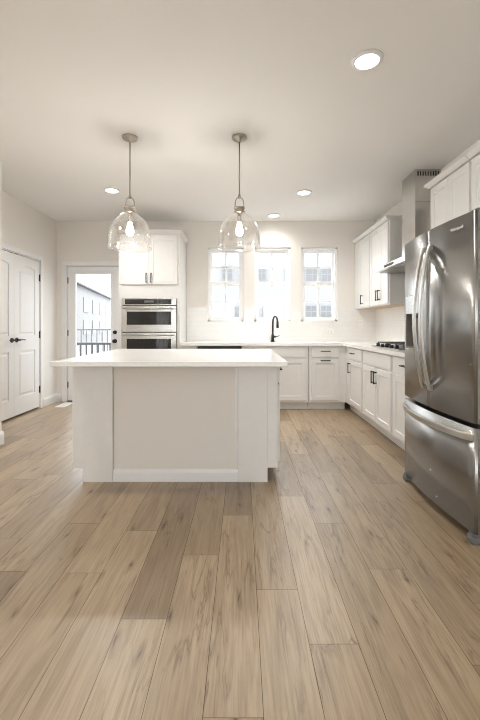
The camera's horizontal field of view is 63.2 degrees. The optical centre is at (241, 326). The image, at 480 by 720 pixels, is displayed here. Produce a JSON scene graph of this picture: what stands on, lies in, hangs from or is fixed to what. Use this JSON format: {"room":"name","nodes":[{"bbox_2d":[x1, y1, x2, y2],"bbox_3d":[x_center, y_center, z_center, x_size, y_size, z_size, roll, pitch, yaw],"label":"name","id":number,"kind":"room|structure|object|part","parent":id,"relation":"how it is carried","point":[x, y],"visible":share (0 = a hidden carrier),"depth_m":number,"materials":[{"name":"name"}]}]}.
{"room":"kitchen","nodes":[
{"label":"kitchen","id":0,"kind":"room"},
{"bbox_2d":[0,160,1,431],"bbox_3d":[-2.655,-0.181,-0.710,0.650,2.843,8.980,0,0,0],"label":"wall","id":1,"kind":"structure","parent":0,"point":[0,160],"depth_m":3.76,"materials":[{"name":"paint"}]},
{"bbox_2d":[0,431,3,444],"bbox_3d":[-2.567,1.077,-0.702,0.506,0.126,8.996,0,0,0],"label":"baseboard","id":2,"kind":"structure","parent":1,"relation":"attached to","point":[1,432],"depth_m":3.77,"materials":[{"name":"paint"}]},
{"bbox_2d":[2,190,56,397],"bbox_3d":[-3.195,-0.181,4.855,0.750,2.943,2.150,0,0,0],"label":"wall","id":3,"kind":"structure","parent":0,"point":[24,227],"depth_m":5.57,"materials":[{"name":"paint"}]},
{"bbox_2d":[2,250,16,420],"bbox_3d":[-2.809,0.094,4.527,0.099,2.040,0.608,0,0,0],"label":"door","id":4,"kind":"structure","parent":3,"relation":"in","point":[8,339],"depth_m":4.71,"materials":[{"name":"paint"}]},
{"bbox_3d":[-2.838,-0.337,4.532,0.020,0.908,0.393,0,0,0],"label":"panel","id":5,"kind":"part","parent":4,"relation":"part of","materials":[{"name":"paint"}]},
{"bbox_3d":[-2.838,0.607,4.532,0.020,0.590,0.393,0,0,0],"label":"panel","id":6,"kind":"part","parent":4,"relation":"part of","materials":[{"name":"paint"}]},
{"bbox_2d":[2,243,42,407],"bbox_3d":[-2.891,0.079,4.832,0.178,2.122,1.349,0,0,0],"label":"trim","id":7,"kind":"structure","parent":3,"relation":"attached to","point":[6,247],"depth_m":5.45,"materials":[{"name":"paint"}]},
{"bbox_2d":[14,253,40,415],"bbox_3d":[-2.809,0.094,5.138,0.099,2.040,0.608,0,0,0],"label":"door","id":8,"kind":"structure","parent":3,"relation":"in","point":[27,277],"depth_m":5.12,"materials":[{"name":"paint"}]},
{"bbox_3d":[-2.838,-0.337,5.133,0.020,0.908,0.393,0,0,0],"label":"panel","id":9,"kind":"part","parent":8,"relation":"part of","materials":[{"name":"paint"}]},
{"bbox_3d":[-2.838,0.607,5.133,0.020,0.590,0.393,0,0,0],"label":"panel","id":10,"kind":"part","parent":8,"relation":"part of","materials":[{"name":"paint"}]},
{"bbox_2d":[43,393,56,406],"bbox_3d":[-2.812,1.077,5.725,0.016,0.126,0.410,0,0,0],"label":"baseboard","id":11,"kind":"structure","parent":3,"relation":"attached to","point":[51,399],"depth_m":5.69,"materials":[{"name":"paint"}]},
{"bbox_2d":[57,221,375,400],"bbox_3d":[-0.395,-0.181,6.005,5.170,2.843,0.169,0,0,0],"label":"wall","id":12,"kind":"structure","parent":0,"point":[76,240],"depth_m":5.93,"materials":[{"name":"paint"}]},
{"bbox_2d":[57,393,60,401],"bbox_3d":[-2.260,1.077,5.922,1.120,0.126,0.016,0,0,0],"label":"baseboard","id":13,"kind":"structure","parent":12,"relation":"attached to","point":[58,394],"depth_m":5.91,"materials":[{"name":"paint"}]},
{"bbox_2d":[62,261,118,401],"bbox_3d":[-2.264,0.074,6.001,0.941,2.132,0.178,0,0,0],"label":"trim","id":14,"kind":"structure","parent":12,"relation":"attached to","point":[65,264],"depth_m":5.91,"materials":[{"name":"paint"}]},
{"bbox_2d":[67,267,118,401],"bbox_3d":[-2.271,0.112,5.965,0.804,2.055,0.173,0,0,0],"label":"door","id":15,"kind":"structure","parent":12,"relation":"in","point":[72,271],"depth_m":5.95,"materials":[{"name":"paint"}]},
{"bbox_3d":[-2.268,0.038,5.947,0.601,1.736,0.009,0,0,0],"label":"glass frame","id":16,"kind":"part","parent":15,"relation":"part of","materials":[{"name":"glass"}]},
{"bbox_2d":[208,248,242,321],"bbox_3d":[-0.249,-0.640,6.011,0.543,1.130,0.118,0,0,0],"label":"window","id":17,"kind":"structure","parent":12,"relation":"in","point":[211,251],"depth_m":5.99,"materials":[{"name":"white plastic"}]},
{"bbox_3d":[-0.249,-0.902,6.045,0.483,0.545,0.034,0,0,0],"label":"sash","id":18,"kind":"part","parent":17,"relation":"part of","materials":[{"name":"glass"}]},
{"bbox_3d":[-0.249,-0.393,6.003,0.483,0.575,0.034,0,0,0],"label":"sash","id":19,"kind":"part","parent":17,"relation":"part of","materials":[{"name":"glass"}]},
{"bbox_2d":[212,285,238,316],"bbox_3d":[-0.249,-0.387,6.003,0.411,0.491,0.012,0,0,0],"label":"grille","id":20,"kind":"object","parent":17,"relation":"attached to","point":[225,301],"depth_m":6.00,"materials":[{"name":"white plastic"}]},
{"bbox_2d":[213,253,238,280],"bbox_3d":[-0.249,-0.908,6.045,0.411,0.461,0.012,0,0,0],"label":"grille","id":21,"kind":"object","parent":17,"relation":"attached to","point":[225,267],"depth_m":6.04,"materials":[{"name":"white plastic"}]},
{"bbox_2d":[254,248,289,321],"bbox_3d":[0.464,-0.640,6.011,0.553,1.130,0.118,0,0,0],"label":"window","id":22,"kind":"structure","parent":12,"relation":"in","point":[286,251],"depth_m":5.99,"materials":[{"name":"white plastic"}]},
{"bbox_3d":[0.464,-0.902,6.045,0.493,0.545,0.034,0,0,0],"label":"sash","id":23,"kind":"part","parent":22,"relation":"part of","materials":[{"name":"glass"}]},
{"bbox_2d":[258,253,285,280],"bbox_3d":[0.464,-0.908,6.045,0.421,0.461,0.012,0,0,0],"label":"grille","id":24,"kind":"object","parent":22,"relation":"attached to","point":[271,267],"depth_m":6.04,"materials":[{"name":"white plastic"}]},
{"bbox_3d":[0.464,-0.393,6.003,0.493,0.575,0.034,0,0,0],"label":"sash","id":25,"kind":"part","parent":22,"relation":"part of","materials":[{"name":"glass"}]},
{"bbox_2d":[258,285,285,316],"bbox_3d":[0.464,-0.387,6.003,0.421,0.491,0.012,0,0,0],"label":"grille","id":26,"kind":"object","parent":22,"relation":"attached to","point":[271,301],"depth_m":6.00,"materials":[{"name":"white plastic"}]},
{"bbox_2d":[301,248,336,321],"bbox_3d":[1.174,-0.640,6.011,0.554,1.130,0.118,0,0,0],"label":"window","id":27,"kind":"structure","parent":12,"relation":"in","point":[333,251],"depth_m":5.99,"materials":[{"name":"white plastic"}]},
{"bbox_2d":[304,253,330,280],"bbox_3d":[1.174,-0.908,6.045,0.422,0.461,0.012,0,0,0],"label":"grille","id":28,"kind":"object","parent":27,"relation":"attached to","point":[317,267],"depth_m":6.04,"materials":[{"name":"white plastic"}]},
{"bbox_3d":[1.174,-0.902,6.045,0.494,0.545,0.034,0,0,0],"label":"sash","id":29,"kind":"part","parent":27,"relation":"part of","materials":[{"name":"glass"}]},
{"bbox_3d":[1.174,-0.393,6.003,0.494,0.575,0.034,0,0,0],"label":"sash","id":30,"kind":"part","parent":27,"relation":"part of","materials":[{"name":"glass"}]},
{"bbox_2d":[305,285,331,316],"bbox_3d":[1.174,-0.387,6.003,0.422,0.491,0.012,0,0,0],"label":"grille","id":31,"kind":"object","parent":27,"relation":"attached to","point":[317,301],"depth_m":6.00,"materials":[{"name":"white plastic"}]},
{"bbox_2d":[326,329,333,332],"bbox_3d":[1.335,0.070,5.917,0.114,0.070,0.008,0,0,0],"label":"wall outlet","id":32,"kind":"object","parent":12,"relation":"attached to","point":[327,330],"visible":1,"depth_m":5.92,"materials":[{"name":"white plastic"}]},
{"bbox_2d":[358,320,361,327],"bbox_3d":[1.790,-0.040,5.917,0.070,0.114,0.008,0,0,0],"label":"wall outlet","id":33,"kind":"object","parent":12,"relation":"attached to","point":[359,321],"visible":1,"depth_m":5.92,"materials":[{"name":"white plastic"}]},
{"bbox_2d":[0,401,479,719],"bbox_3d":[-0.395,1.215,0.415,5.050,0.150,11.230,0,0,0],"label":"floor","id":34,"kind":"structure","parent":0,"point":[330,587],"depth_m":1.67,"materials":[{"name":"brown wood"}]},
{"bbox_2d":[55,402,71,406],"bbox_3d":[-2.575,1.137,5.660,0.140,0.006,0.330,0,0,0],"label":"floor vent","id":35,"kind":"object","parent":34,"relation":"in","point":[65,404],"visible":0.8,"depth_m":5.68,"materials":[{"name":"white plastic"}]},
{"bbox_2d":[57,403,70,406],"bbox_3d":[-2.575,1.137,5.662,0.110,0.004,0.294,0,0,0],"label":"grille","id":36,"kind":"object","parent":35,"relation":"attached to","point":[63,404],"depth_m":5.64,"materials":[{"name":"white plastic"}]},
{"bbox_2d":[72,367,113,481],"bbox_3d":[-1.121,0.703,3.402,0.347,0.875,1.094,0,0,0],"label":"base cabinet","id":37,"kind":"object","parent":34,"relation":"on","point":[93,387],"visible":0.61,"depth_m":2.85,"materials":[{"name":"paint"}]},
{"bbox_3d":[-1.248,0.723,3.145,0.019,0.565,0.512,0,0,0],"label":"door","id":38,"kind":"part","parent":37,"relation":"part of","materials":[{"name":"paint"}]},
{"bbox_2d":[115,229,188,348],"bbox_3d":[-1.264,-0.086,5.593,0.909,2.452,0.663,0,0,0],"label":"tall cabinet","id":39,"kind":"object","parent":34,"relation":"on","point":[160,272],"visible":0.55,"depth_m":5.31,"materials":[{"name":"paint"}]},
{"bbox_3d":[-1.460,-0.903,5.310,0.386,0.663,0.019,0,0,0],"label":"door","id":40,"kind":"part","parent":39,"relation":"part of","materials":[{"name":"paint"}]},
{"bbox_2d":[121,298,176,348],"bbox_3d":[-1.264,0.155,5.552,0.746,1.076,0.636,0,0,0],"label":"wall oven","id":41,"kind":"object","parent":39,"relation":"in","point":[146,323],"visible":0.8,"depth_m":5.30,"materials":[{"name":"silver metal"}]},
{"bbox_3d":[-1.264,-0.337,5.319,0.746,0.093,0.038,0,0,0],"label":"control panel","id":42,"kind":"part","parent":41,"relation":"part of","materials":[{"name":"silver metal"}]},
{"bbox_3d":[-1.264,-1.286,5.593,0.909,0.052,0.663,0,0,0],"label":"crown moulding","id":43,"kind":"part","parent":39,"relation":"part of","materials":[{"name":"paint"}]},
{"bbox_3d":[-1.069,-0.903,5.310,0.386,0.663,0.019,0,0,0],"label":"door","id":44,"kind":"part","parent":39,"relation":"part of","materials":[{"name":"paint"}]},
{"bbox_2d":[113,367,237,481],"bbox_3d":[-0.488,0.703,2.920,0.918,0.875,0.118,0,0,0],"label":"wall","id":45,"kind":"structure","parent":34,"relation":"on","point":[172,424],"depth_m":2.88,"materials":[{"name":"paint"}]},
{"bbox_3d":[-0.488,1.095,2.870,0.916,0.090,0.018,0,0,0],"label":"baseboard","id":46,"kind":"part","parent":45,"relation":"part of","materials":[{"name":"paint"}]},
{"bbox_2d":[180,346,197,348],"bbox_3d":[-0.727,0.703,5.594,0.234,0.875,0.662,0,0,0],"label":"base cabinet","id":47,"kind":"object","parent":34,"relation":"on","point":[181,347],"visible":0.11,"depth_m":5.30,"materials":[{"name":"paint"}]},
{"bbox_3d":[-0.727,0.347,5.310,0.196,0.138,0.019,0,0,0],"label":"drawer","id":48,"kind":"part","parent":47,"relation":"part of","materials":[{"name":"paint"}]},
{"bbox_2d":[198,346,241,348],"bbox_3d":[-0.305,0.706,5.595,0.596,0.868,0.610,0,0,0],"label":"dishwasher","id":49,"kind":"object","parent":34,"relation":"on","point":[199,347],"visible":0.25,"depth_m":5.29,"materials":[{"name":"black metal"}]},
{"bbox_2d":[238,367,281,481],"bbox_3d":[0.145,0.703,3.402,0.347,0.875,1.094,0,0,0],"label":"base cabinet","id":50,"kind":"object","parent":34,"relation":"on","point":[258,387],"visible":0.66,"depth_m":2.85,"materials":[{"name":"paint"}]},
{"bbox_3d":[0.080,0.703,2.857,0.215,0.874,0.004,0,0,0],"label":"panel","id":51,"kind":"part","parent":50,"relation":"part of","materials":[{"name":"paint"}]},
{"bbox_3d":[0.272,0.347,3.145,0.019,0.138,0.512,0,0,0],"label":"drawer","id":52,"kind":"part","parent":50,"relation":"part of","materials":[{"name":"paint"}]},
{"bbox_3d":[0.272,0.723,3.145,0.019,0.565,0.512,0,0,0],"label":"door","id":53,"kind":"part","parent":50,"relation":"part of","materials":[{"name":"paint"}]},
{"bbox_2d":[242,346,307,408],"bbox_3d":[0.453,0.703,5.594,0.903,0.875,0.662,0,0,0],"label":"base cabinet","id":54,"kind":"object","parent":34,"relation":"on","point":[293,383],"visible":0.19,"depth_m":5.31,"materials":[{"name":"paint"}]},
{"bbox_3d":[0.665,0.723,5.310,0.420,0.565,0.019,0,0,0],"label":"door","id":55,"kind":"part","parent":54,"relation":"part of","materials":[{"name":"paint"}]},
{"bbox_2d":[307,346,345,408],"bbox_3d":[1.163,0.703,5.594,0.509,0.875,0.662,0,0,0],"label":"base cabinet","id":56,"kind":"object","parent":34,"relation":"on","point":[326,364],"visible":0.97,"depth_m":5.31,"materials":[{"name":"paint"}]},
{"bbox_3d":[1.131,0.347,5.310,0.375,0.138,0.019,0,0,0],"label":"drawer","id":57,"kind":"part","parent":56,"relation":"part of","materials":[{"name":"paint"}]},
{"bbox_3d":[1.131,0.723,5.310,0.375,0.565,0.019,0,0,0],"label":"door","id":58,"kind":"part","parent":56,"relation":"part of","materials":[{"name":"paint"}]},
{"bbox_2d":[346,346,369,423],"bbox_3d":[1.694,0.703,4.975,0.662,0.875,0.848,0,0,0],"label":"base cabinet","id":59,"kind":"object","parent":34,"relation":"on","point":[354,363],"visible":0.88,"depth_m":4.86,"materials":[{"name":"paint"}]},
{"bbox_3d":[1.410,0.347,4.853,0.019,0.138,0.545,0,0,0],"label":"drawer","id":60,"kind":"part","parent":59,"relation":"part of","materials":[{"name":"paint"}]},
{"bbox_3d":[1.410,0.723,4.853,0.019,0.565,0.545,0,0,0],"label":"door","id":61,"kind":"part","parent":59,"relation":"part of","materials":[{"name":"paint"}]},
{"bbox_2d":[363,350,401,447],"bbox_3d":[1.694,0.703,4.099,0.662,0.875,0.896,0,0,0],"label":"base cabinet","id":62,"kind":"object","parent":34,"relation":"on","point":[378,372],"visible":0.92,"depth_m":4.00,"materials":[{"name":"paint"}]},
{"bbox_3d":[1.410,0.723,4.310,0.019,0.565,0.416,0,0,0],"label":"door","id":63,"kind":"part","parent":62,"relation":"part of","materials":[{"name":"paint"}]},
{"bbox_3d":[1.410,0.723,3.888,0.019,0.565,0.416,0,0,0],"label":"door","id":64,"kind":"part","parent":62,"relation":"part of","materials":[{"name":"paint"}]},
{"bbox_2d":[393,356,409,449],"bbox_3d":[1.694,0.703,3.324,0.662,0.875,0.646,0,0,0],"label":"base cabinet","id":65,"kind":"object","parent":34,"relation":"on","point":[399,396],"visible":0.25,"depth_m":3.49,"materials":[{"name":"paint"}]},
{"bbox_2d":[180,341,404,356],"bbox_3d":[0.593,0.245,4.460,2.873,0.038,2.939,0,0,0],"label":"countertop","id":66,"kind":"structure","parent":65,"relation":"on","point":[365,345],"depth_m":5.28,"materials":[{"name":"stone"}]},
{"bbox_2d":[271,315,278,341],"bbox_3d":[0.491,0.032,5.710,0.132,0.388,0.199,0,0,0],"label":"kitchen faucet","id":67,"kind":"object","parent":66,"relation":"on","point":[275,316],"visible":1,"depth_m":5.76,"materials":[{"name":"black metal"}]},
{"bbox_3d":[0.483,-0.018,5.705,0.030,0.289,0.187,0,0,-20],"label":"spout","id":68,"kind":"part","parent":67,"relation":"part of","materials":[{"name":"black metal"}]},
{"bbox_2d":[371,342,404,349],"bbox_3d":[1.735,0.200,4.100,0.500,0.052,0.800,0,0,0],"label":"gas cooktop","id":69,"kind":"object","parent":66,"relation":"in","point":[397,345],"visible":0.47,"depth_m":4.08,"materials":[{"name":"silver metal"}]},
{"bbox_3d":[1.410,0.347,3.324,0.019,0.138,0.588,0,0,0],"label":"drawer","id":70,"kind":"part","parent":65,"relation":"part of","materials":[{"name":"paint"}]},
{"bbox_2d":[403,207,479,544],"bbox_3d":[1.554,0.258,2.475,0.902,1.765,0.890,0,0,0],"label":"refrigerator","id":71,"kind":"object","parent":34,"relation":"on","point":[442,409],"visible":1,"depth_m":2.28,"materials":[{"name":"silver metal"}]},
{"bbox_3d":[1.176,0.584,2.475,0.100,0.038,0.865,0,0,0],"label":"handle","id":72,"kind":"part","parent":71,"relation":"part of","materials":[{"name":"metal"}]},
{"bbox_2d":[405,210,479,424],"bbox_3d":[1.554,0.243,2.475,0.902,1.703,0.890,0,0,0],"label":"door","id":73,"kind":"structure","parent":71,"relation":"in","point":[442,264],"depth_m":2.29,"materials":[{"name":"metal"}]},
{"bbox_3d":[1.236,0.809,2.475,0.107,0.551,0.890,0,0,0],"label":"freezer drawer","id":74,"kind":"part","parent":71,"relation":"part of","materials":[{"name":"silver metal"}]},
{"bbox_3d":[-0.488,0.702,3.495,0.916,0.875,1.023,0,0,0],"label":"cabinet","id":75,"kind":"object","parent":34,"relation":"on","visible":0},
{"bbox_2d":[49,349,287,366],"bbox_3d":[-0.482,0.247,3.293,1.564,0.033,1.474,0,0,0],"label":"countertop","id":76,"kind":"structure","parent":75,"relation":"on","point":[118,357],"depth_m":2.73,"materials":[{"name":"stone"}]},
{"bbox_2d":[0,0,479,220],"bbox_3d":[-0.395,-1.663,0.365,5.170,0.120,11.450,0,0,0],"label":"ceiling","id":77,"kind":"structure","parent":0,"point":[182,77],"depth_m":2.83,"materials":[{"name":"paint"}]},
{"bbox_2d":[104,187,119,192],"bbox_3d":[-1.527,-1.597,4.580,0.186,0.012,0.186,0,0,0],"label":"recessed light","id":78,"kind":"object","parent":77,"relation":"in","point":[107,189],"visible":1,"depth_m":4.56,"materials":[{"name":"paint"}]},
{"bbox_2d":[107,134,151,251],"bbox_3d":[-0.948,-1.130,3.300,0.364,0.946,0.364,0,0,0],"label":"pendant light","id":79,"kind":"object","parent":77,"relation":"hanging from","point":[130,210],"visible":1,"depth_m":3.29,"materials":[{"name":"silver metal"}]},
{"bbox_3d":[-0.948,-0.812,3.300,0.364,0.310,0.364,0,0,0],"label":"lamp shade","id":80,"kind":"part","parent":79,"relation":"part of","materials":[{"name":"clear glass"}]},
{"bbox_2d":[128,212,131,221],"bbox_3d":[-0.948,-0.921,3.300,0.038,0.078,0.038,0,0,0],"label":"socket","id":81,"kind":"object","parent":79,"relation":"attached to","point":[129,213],"depth_m":3.29,"materials":[{"name":"silver metal"}]},
{"bbox_3d":[-0.948,-1.336,3.300,0.012,0.454,0.012,0,0,0],"label":"rod","id":82,"kind":"part","parent":79,"relation":"part of","materials":[{"name":"silver metal"}]},
{"bbox_3d":[-0.948,-0.824,3.300,0.062,0.114,0.062,0,0,0],"label":"bulb","id":83,"kind":"part","parent":79,"relation":"part of","materials":[{"name":"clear glass"}]},
{"bbox_2d":[218,133,260,249],"bbox_3d":[-0.022,-1.130,3.300,0.364,0.946,0.364,0,0,0],"label":"pendant light","id":84,"kind":"object","parent":77,"relation":"hanging from","point":[239,210],"visible":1,"depth_m":3.28,"materials":[{"name":"silver"}]},
{"bbox_2d":[237,212,241,221],"bbox_3d":[-0.022,-0.921,3.300,0.038,0.078,0.038,0,0,0],"label":"socket","id":85,"kind":"object","parent":84,"relation":"attached to","point":[239,214],"depth_m":3.29,"materials":[{"name":"silver metal"}]},
{"bbox_3d":[-0.022,-1.336,3.300,0.012,0.454,0.012,0,0,0],"label":"rod","id":86,"kind":"part","parent":84,"relation":"part of","materials":[{"name":"silver metal"}]},
{"bbox_3d":[-0.022,-0.812,3.300,0.364,0.310,0.364,0,0,0],"label":"lamp shade","id":87,"kind":"part","parent":84,"relation":"part of","materials":[{"name":"clear glass"}]},
{"bbox_3d":[-0.022,-0.824,3.300,0.062,0.114,0.062,0,0,0],"label":"bulb","id":88,"kind":"part","parent":84,"relation":"part of","materials":[{"name":"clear glass"}]},
{"bbox_2d":[268,213,279,217],"bbox_3d":[0.460,-1.597,5.610,0.186,0.012,0.186,0,0,0],"label":"recessed light","id":89,"kind":"object","parent":77,"relation":"in","point":[273,215],"visible":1,"depth_m":5.59,"materials":[{"name":"paint"}]},
{"bbox_2d":[296,189,311,194],"bbox_3d":[0.739,-1.597,4.650,0.186,0.012,0.186,0,0,0],"label":"recessed light","id":90,"kind":"object","parent":77,"relation":"in","point":[304,191],"visible":1,"depth_m":4.63,"materials":[{"name":"paint"}]},
{"bbox_2d":[351,49,382,70],"bbox_3d":[0.752,-1.597,2.346,0.186,0.012,0.186,0,0,0],"label":"recessed light","id":91,"kind":"object","parent":77,"relation":"in","point":[369,59],"visible":1,"depth_m":2.33,"materials":[{"name":"paint"}]},
{"bbox_2d":[375,139,479,341],"bbox_3d":[2.106,-0.181,0.365,0.169,2.843,11.130,0,0,0],"label":"wall","id":92,"kind":"structure","parent":0,"point":[389,322],"depth_m":5.24,"materials":[{"name":"white tile"}]},
{"bbox_2d":[352,230,390,309],"bbox_3d":[1.850,-0.777,5.584,0.350,1.040,0.687,0,0,0],"label":"upper cabinet","id":93,"kind":"object","parent":92,"relation":"attached to","point":[362,242],"visible":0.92,"depth_m":5.57,"materials":[{"name":"paint"}]},
{"bbox_3d":[1.850,-1.277,5.584,0.350,0.040,0.686,0,0,0],"label":"crown moulding","id":94,"kind":"part","parent":93,"relation":"part of","materials":[{"name":"paint"}]},
{"bbox_3d":[1.723,-0.758,5.474,0.019,0.973,0.441,0,0,0],"label":"door","id":95,"kind":"part","parent":93,"relation":"part of","materials":[{"name":"paint"}]},
{"bbox_2d":[367,215,404,306],"bbox_3d":[1.850,-0.777,4.891,0.350,1.040,0.693,0,0,0],"label":"upper cabinet","id":96,"kind":"object","parent":92,"relation":"attached to","point":[386,289],"visible":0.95,"depth_m":4.62,"materials":[{"name":"paint"}]},
{"bbox_3d":[1.723,-0.758,5.058,0.019,0.973,0.337,0,0,0],"label":"door","id":97,"kind":"part","parent":96,"relation":"part of","materials":[{"name":"paint"}]},
{"bbox_3d":[1.723,-0.758,4.737,0.019,0.973,0.291,0,0,0],"label":"door","id":98,"kind":"part","parent":96,"relation":"part of","materials":[{"name":"paint"}]},
{"bbox_3d":[1.850,-1.277,4.891,0.350,0.040,0.693,0,0,0],"label":"crown moulding","id":99,"kind":"part","parent":96,"relation":"part of","materials":[{"name":"paint"}]},
{"bbox_2d":[374,169,440,272],"bbox_3d":[1.785,-1.109,4.110,0.486,0.984,0.890,0,0,0],"label":"range hood","id":100,"kind":"object","parent":92,"relation":"attached to","point":[416,199],"visible":0.55,"depth_m":3.97,"materials":[{"name":"silver metal"}]},
{"bbox_2d":[424,154,471,228],"bbox_3d":[1.850,-0.777,3.264,0.350,1.040,0.663,0,0,0],"label":"upper cabinet","id":101,"kind":"object","parent":92,"relation":"attached to","point":[451,188],"visible":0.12,"depth_m":3.19,"materials":[{"name":"paint"}]},
{"bbox_3d":[1.723,-0.758,3.397,0.019,0.973,0.298,0,0,0],"label":"door","id":102,"kind":"part","parent":101,"relation":"part of","materials":[{"name":"paint"}]},
{"bbox_3d":[1.850,-1.277,3.264,0.350,0.040,0.663,0,0,0],"label":"crown moulding","id":103,"kind":"part","parent":101,"relation":"part of","materials":[{"name":"paint"}]},
{"bbox_3d":[1.723,-0.758,3.095,0.019,0.973,0.297,0,0,0],"label":"door","id":104,"kind":"part","parent":101,"relation":"part of","materials":[{"name":"paint"}]},
{"bbox_2d":[465,142,479,210],"bbox_3d":[1.850,-1.009,2.447,0.350,0.584,0.965,0,0,0],"label":"upper cabinet","id":105,"kind":"object","parent":92,"relation":"attached to","point":[473,153],"visible":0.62,"depth_m":2.86,"materials":[{"name":"paint"}]},
{"bbox_3d":[1.850,-1.279,2.447,0.350,0.044,0.965,0,0,0],"label":"crown moulding","id":106,"kind":"part","parent":105,"relation":"part of","materials":[{"name":"paint"}]},
{"bbox_3d":[1.723,-0.989,2.692,0.019,0.513,0.449,0,0,0],"label":"door","id":107,"kind":"part","parent":105,"relation":"part of","materials":[{"name":"paint"}]},
{"label":"outside","id":108,"kind":"structure","parent":0,"visible":0},
{"bbox_2d":[77,339,110,356],"bbox_3d":[-15.000,2.390,35.000,150.000,0.100,190.000,0,0,0],"label":"ground","id":109,"kind":"structure","parent":108,"point":[109,340],"depth_m":39.68,"materials":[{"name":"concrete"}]},
{"bbox_2d":[77,281,110,345],"bbox_3d":[-25.354,-2.560,52.299,10.000,9.800,41.240,0,0,-10],"label":"townhouse","id":110,"kind":"structure","parent":109,"relation":"on","point":[93,306],"depth_m":55.75,"materials":[{"name":"white paint"}]},
{"bbox_2d":[77,329,110,355],"bbox_3d":[-11.750,1.250,26.000,8.500,2.180,0.060,0,0,0],"label":"fence","id":111,"kind":"object","parent":109,"relation":"on","point":[77,329],"visible":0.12,"depth_m":25.97,"materials":[{"name":"grey metal"}]},
{"bbox_3d":[-11.750,0.210,26.000,8.500,0.100,0.060,0,0,0],"label":"rail","id":112,"kind":"part","parent":111,"relation":"part of","materials":[{"name":"grey metal"}]},
{"bbox_2d":[213,253,331,316],"bbox_3d":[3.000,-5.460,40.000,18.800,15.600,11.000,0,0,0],"label":"window panes","id":113,"kind":"object","parent":109,"relation":"on","point":[264,259],"visible":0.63,"depth_m":35.00,"materials":[{"name":"glass"}]},
{"bbox_3d":[-1.324,-4.801,34.959,1.053,1.367,0.079,0,0,0],"label":"window trim","id":114,"kind":"part","parent":113,"relation":"part of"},
{"bbox_3d":[1.750,-4.779,34.959,0.918,1.322,0.079,0,0,0],"label":"window trim","id":115,"kind":"part","parent":113,"relation":"part of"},
{"bbox_3d":[6.192,-1.346,34.959,1.097,1.187,0.079,0,0,0],"label":"window trim","id":116,"kind":"part","parent":113,"relation":"part of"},
{"bbox_3d":[7.538,-1.346,34.959,1.097,1.187,0.079,0,0,0],"label":"window trim","id":117,"kind":"part","parent":113,"relation":"part of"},
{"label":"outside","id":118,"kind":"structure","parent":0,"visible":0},
{"bbox_3d":[-2.275,1.240,6.857,2.550,0.140,1.525,0,0,0],"label":"floor","id":119,"kind":"structure","parent":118,"visible":0},
{"bbox_2d":[77,342,110,355],"bbox_3d":[-2.275,0.720,6.850,2.490,0.900,1.500,0,0,0],"label":"balcony railing","id":120,"kind":"object","parent":119,"relation":"on","point":[78,343],"visible":0.06,"depth_m":7.54,"materials":[{"name":"grey metal"}]},
{"bbox_3d":[-2.275,0.333,7.555,2.450,0.045,0.050,0,0,0],"label":"rail","id":121,"kind":"part","parent":120,"relation":"part of","materials":[{"name":"grey metal"}]}
]}

